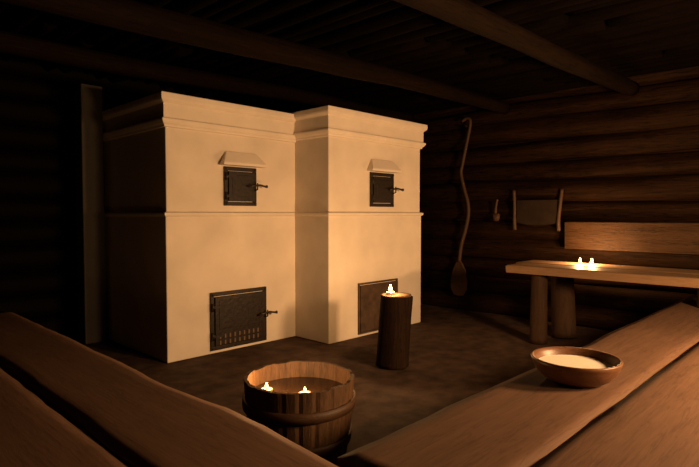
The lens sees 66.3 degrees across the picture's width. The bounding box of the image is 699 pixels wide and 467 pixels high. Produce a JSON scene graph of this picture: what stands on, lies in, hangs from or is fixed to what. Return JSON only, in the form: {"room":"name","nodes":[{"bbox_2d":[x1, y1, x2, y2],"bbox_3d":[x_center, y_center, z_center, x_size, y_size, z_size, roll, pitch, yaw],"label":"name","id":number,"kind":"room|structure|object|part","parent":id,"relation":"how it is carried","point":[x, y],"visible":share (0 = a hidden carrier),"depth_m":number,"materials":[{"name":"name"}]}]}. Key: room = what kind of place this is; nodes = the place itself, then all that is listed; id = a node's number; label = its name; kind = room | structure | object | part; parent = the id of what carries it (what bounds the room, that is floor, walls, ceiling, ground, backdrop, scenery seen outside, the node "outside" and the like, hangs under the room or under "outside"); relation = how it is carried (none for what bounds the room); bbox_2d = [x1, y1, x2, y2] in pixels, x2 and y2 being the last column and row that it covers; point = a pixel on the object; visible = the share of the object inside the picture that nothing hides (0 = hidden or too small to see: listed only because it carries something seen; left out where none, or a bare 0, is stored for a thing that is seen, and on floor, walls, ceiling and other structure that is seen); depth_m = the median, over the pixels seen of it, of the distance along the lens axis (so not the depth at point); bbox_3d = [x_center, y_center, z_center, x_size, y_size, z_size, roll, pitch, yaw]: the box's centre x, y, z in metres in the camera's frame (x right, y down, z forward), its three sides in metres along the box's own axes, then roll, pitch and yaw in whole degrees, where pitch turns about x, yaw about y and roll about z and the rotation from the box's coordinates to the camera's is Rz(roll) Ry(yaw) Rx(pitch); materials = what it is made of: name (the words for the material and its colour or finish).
{"room":"traditional dwelling","nodes":[
{"label":"traditional dwelling","id":0,"kind":"room"},
{"bbox_2d":[0,55,291,336],"bbox_3d":[-2.497,-0.483,5.832,0.330,3.100,7.500,2,3,44],"label":"wall","id":1,"kind":"structure","parent":0,"point":[38,235],"depth_m":5.18,"materials":[{"name":"brown wood"}]},
{"bbox_2d":[69,304,611,452],"bbox_3d":[0.112,1.130,3.422,7.550,0.009,7.600,2,3,44],"label":"floor","id":2,"kind":"structure","parent":0,"point":[455,355],"depth_m":4.46,"materials":[{"name":"soil"}]},
{"bbox_2d":[74,84,106,343],"bbox_3d":[-2.527,-0.180,5.216,0.200,2.480,0.200,2,3,44],"label":"pillar","id":3,"kind":"structure","parent":2,"relation":"on","point":[88,101],"depth_m":5.14,"materials":[{"name":"brown wood"}]},
{"bbox_2d":[0,311,337,466],"bbox_3d":[-0.825,0.936,1.754,5.980,0.502,0.986,2,3,44],"label":"bench","id":4,"kind":"object","parent":2,"relation":"on","point":[64,402],"visible":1,"depth_m":1.98,"materials":[{"name":"brown wood"}]},
{"bbox_2d":[102,91,426,362],"bbox_3d":[-0.800,-0.092,5.723,1.953,2.266,2.950,2,3,44],"label":"stove","id":5,"kind":"object","parent":2,"relation":"on","point":[229,226],"visible":0.96,"depth_m":5.10,"materials":[{"name":"paint"}]},
{"bbox_3d":[-1.495,-1.054,5.367,1.405,0.280,1.520,2,3,44],"label":"cornice","id":6,"kind":"part","parent":5,"relation":"part of","materials":[{"name":"paint"}]},
{"bbox_3d":[-1.020,0.779,4.965,0.045,0.520,0.610,2,3,44],"label":"firebox door","id":7,"kind":"part","parent":5,"relation":"part of","materials":[{"name":"metal"}]},
{"bbox_3d":[-1.013,0.780,4.958,0.033,0.438,0.532,2,3,44],"label":"door","id":8,"kind":"part","parent":5,"relation":"part of","materials":[{"name":"metal"}]},
{"bbox_3d":[-1.008,-0.433,4.950,0.045,0.355,0.350,2,3,44],"label":"damper door","id":9,"kind":"part","parent":5,"relation":"part of","materials":[{"name":"metal"}]},
{"bbox_3d":[-1.001,-0.433,4.943,0.033,0.273,0.272,2,3,44],"label":"door","id":10,"kind":"part","parent":5,"relation":"part of","materials":[{"name":"metal"}]},
{"bbox_2d":[219,151,266,167],"bbox_3d":[-0.978,-0.683,4.926,0.090,0.125,0.470,2,3,44],"label":"hood","id":11,"kind":"object","parent":5,"relation":"attached to","point":[227,159],"depth_m":4.91,"materials":[{"name":"paint"}]},
{"bbox_3d":[-0.874,-0.435,5.029,0.207,0.077,0.072,-2,3,-39],"label":"handle","id":12,"kind":"part","parent":5,"relation":"part of","materials":[{"name":"metal"}]},
{"bbox_3d":[-0.796,0.771,5.136,0.207,0.077,0.072,-2,3,-39],"label":"handle","id":13,"kind":"part","parent":5,"relation":"part of","materials":[{"name":"metal"}]},
{"bbox_3d":[-0.335,-1.103,6.204,1.900,0.280,1.560,2,3,44],"label":"cornice","id":14,"kind":"part","parent":5,"relation":"part of","materials":[{"name":"paint"}]},
{"bbox_3d":[0.302,0.755,5.624,0.032,0.520,0.620,2,3,44],"label":"firebox door","id":15,"kind":"part","parent":5,"relation":"part of","materials":[{"name":"metal"}]},
{"bbox_3d":[0.312,0.756,5.614,0.028,0.472,0.576,2,3,44],"label":"door","id":16,"kind":"part","parent":5,"relation":"part of","materials":[{"name":"metal"}]},
{"bbox_3d":[0.344,-0.458,5.630,0.045,0.355,0.370,2,3,44],"label":"damper door","id":17,"kind":"part","parent":5,"relation":"part of","materials":[{"name":"metal"}]},
{"bbox_3d":[0.351,-0.458,5.623,0.033,0.273,0.292,2,3,44],"label":"door","id":18,"kind":"part","parent":5,"relation":"part of","materials":[{"name":"metal"}]},
{"bbox_2d":[367,159,401,172],"bbox_3d":[0.367,-0.707,5.598,0.090,0.125,0.470,2,3,44],"label":"hood","id":19,"kind":"object","parent":5,"relation":"attached to","point":[373,165],"depth_m":5.56,"materials":[{"name":"paint"}]},
{"bbox_3d":[0.484,-0.460,5.716,0.207,0.077,0.072,-2,3,-39],"label":"handle","id":20,"kind":"part","parent":5,"relation":"part of","materials":[{"name":"metal"}]},
{"bbox_2d":[242,360,355,465],"bbox_3d":[-0.257,0.938,2.755,0.581,0.424,0.581,2,3,44],"label":"wooden tub","id":21,"kind":"object","parent":2,"relation":"on","point":[318,420],"visible":0.79,"depth_m":2.56,"materials":[{"name":"brown wood"}]},
{"bbox_2d":[262,382,272,391],"bbox_3d":[-0.427,0.791,2.754,0.064,0.050,0.064,2,3,44],"label":"candle","id":22,"kind":"object","parent":21,"relation":"on","point":[266,387],"visible":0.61,"depth_m":2.75,"materials":[{"name":"wax"}]},
{"bbox_2d":[376,292,412,369],"bbox_3d":[0.368,0.798,4.412,0.279,0.599,0.290,2,3,44],"label":"stump","id":23,"kind":"object","parent":2,"relation":"on","point":[393,345],"visible":0.98,"depth_m":4.30,"materials":[{"name":"brown wood"}]},
{"bbox_2d":[386,284,394,294],"bbox_3d":[0.334,0.458,4.380,0.070,0.083,0.069,2,3,44],"label":"candle","id":24,"kind":"object","parent":23,"relation":"on","point":[390,292],"visible":1,"depth_m":4.37,"materials":[{"name":"wax"}]},
{"bbox_2d":[337,294,698,466],"bbox_3d":[1.944,0.888,3.016,0.978,0.506,4.695,2,3,44],"label":"bench","id":25,"kind":"object","parent":2,"relation":"on","point":[647,415],"visible":0.94,"depth_m":1.94,"materials":[{"name":"brown wood"}]},
{"bbox_2d":[531,346,622,387],"bbox_3d":[1.013,0.604,2.400,0.382,0.104,0.382,2,3,44],"label":"wooden bowl","id":26,"kind":"object","parent":25,"relation":"on","point":[564,365],"visible":1,"depth_m":2.36,"materials":[{"name":"brown wood"}]},
{"bbox_2d":[506,260,698,344],"bbox_3d":[2.449,0.703,4.942,1.940,0.769,0.786,2,3,44],"label":"table","id":27,"kind":"object","parent":2,"relation":"on","point":[563,314],"visible":1,"depth_m":5.11,"materials":[{"name":"brown wood"}]},
{"bbox_3d":[1.837,0.719,5.190,0.165,0.685,0.174,2,3,44],"label":"leg","id":28,"kind":"part","parent":27,"relation":"part of","materials":[{"name":"brown wood"}]},
{"bbox_3d":[2.184,0.711,5.450,0.246,0.717,0.324,0,2,10],"label":"leg","id":29,"kind":"part","parent":27,"relation":"part of","materials":[{"name":"brown wood"}]},
{"bbox_3d":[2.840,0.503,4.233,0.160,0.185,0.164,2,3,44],"label":"leg","id":30,"kind":"part","parent":27,"relation":"part of","materials":[{"name":"brown wood"}]},
{"bbox_2d":[0,0,698,114],"bbox_3d":[0.112,-1.613,3.322,7.550,0.278,7.600,2,3,44],"label":"ceiling","id":31,"kind":"structure","parent":0,"point":[628,38],"depth_m":4.41,"materials":[{"name":"brown wood"}]},
{"bbox_2d":[0,30,413,121],"bbox_3d":[-1.608,-1.462,4.896,0.172,0.224,7.052,2,3,44],"label":"ceiling beam","id":32,"kind":"structure","parent":31,"relation":"attached to","point":[12,43],"depth_m":4.75,"materials":[{"name":"brown wood"}]},
{"bbox_2d":[0,0,510,113],"bbox_3d":[-0.567,-1.319,3.888,0.206,0.336,7.055,2,3,44],"label":"ceiling beam","id":33,"kind":"structure","parent":31,"relation":"attached to","point":[134,16],"depth_m":3.58,"materials":[{"name":"brown wood"}]},
{"bbox_2d":[413,66,698,330],"bbox_3d":[2.669,-0.480,5.923,7.451,3.130,0.354,2,3,44],"label":"wall","id":34,"kind":"structure","parent":0,"point":[615,156],"depth_m":6.03,"materials":[{"name":"brown wood"}]},
{"bbox_2d":[451,117,471,295],"bbox_3d":[1.428,-0.333,6.824,0.272,2.268,0.176,1,2,19],"label":"wooden paddle","id":35,"kind":"object","parent":34,"relation":"attached to","point":[459,281],"visible":1,"depth_m":6.79,"materials":[{"name":"brown wood"}]},
{"bbox_3d":[1.405,0.570,6.860,0.245,0.460,0.030,2,3,44],"label":"blade","id":36,"kind":"part","parent":35,"relation":"part of","materials":[{"name":"brown wood"}]},
{"bbox_2d":[492,199,499,220],"bbox_3d":[1.790,-0.284,6.525,0.100,0.272,0.070,2,3,44],"label":"wooden scoop","id":37,"kind":"object","parent":34,"relation":"hanging from","point":[496,217],"visible":1,"depth_m":6.50,"materials":[{"name":"brown wood"}]},
{"bbox_2d":[492,214,499,220],"bbox_3d":[1.790,-0.193,6.528,0.100,0.090,0.070,2,3,44],"label":"bowl","id":38,"kind":"object","parent":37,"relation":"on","point":[496,217],"depth_m":6.50,"materials":[{"name":"brown wood"}]},
{"bbox_3d":[1.785,-0.327,6.520,0.040,0.186,0.054,-1,2,-23],"label":"handle","id":39,"kind":"part","parent":37,"relation":"part of","materials":[{"name":"brown wood"}]},
{"bbox_2d":[512,189,563,230],"bbox_3d":[2.159,-0.270,6.163,0.613,0.474,0.046,2,3,44],"label":"saw","id":40,"kind":"object","parent":34,"relation":"hanging from","point":[529,212],"visible":1,"depth_m":6.16,"materials":[{"name":"metal"}]},
{"bbox_3d":[1.960,-0.277,6.357,0.056,0.472,0.046,2,3,44],"label":"handle","id":41,"kind":"part","parent":40,"relation":"part of","materials":[{"name":"brown wood"}]},
{"bbox_3d":[2.155,-0.235,6.171,0.480,0.300,0.004,2,3,44],"label":"saw blade","id":42,"kind":"part","parent":40,"relation":"part of","materials":[{"name":"metal"}]},
{"bbox_3d":[2.352,-0.263,5.976,0.075,0.474,0.046,2,3,44],"label":"handle","id":43,"kind":"part","parent":40,"relation":"part of","materials":[{"name":"brown wood"}]},
{"bbox_2d":[565,221,698,253],"bbox_3d":[3.568,0.056,4.750,3.300,0.301,0.079,2,3,44],"label":"board","id":44,"kind":"object","parent":34,"relation":"attached to","point":[656,237],"visible":1,"depth_m":5.39,"materials":[{"name":"brown wood"}]},
{"bbox_3d":[-2.445,-0.303,0.667,7.450,3.088,0.364,2,3,44],"label":"wall","id":45,"kind":"structure","parent":0,"visible":0},
{"bbox_2d":[393,0,639,95],"bbox_3d":[0.423,-1.229,2.824,0.170,0.384,6.905,2,3,44],"label":"ceiling beam","id":46,"kind":"structure","parent":45,"relation":"attached to","point":[468,15],"depth_m":3.42,"materials":[{"name":"brown wood"}]}
]}

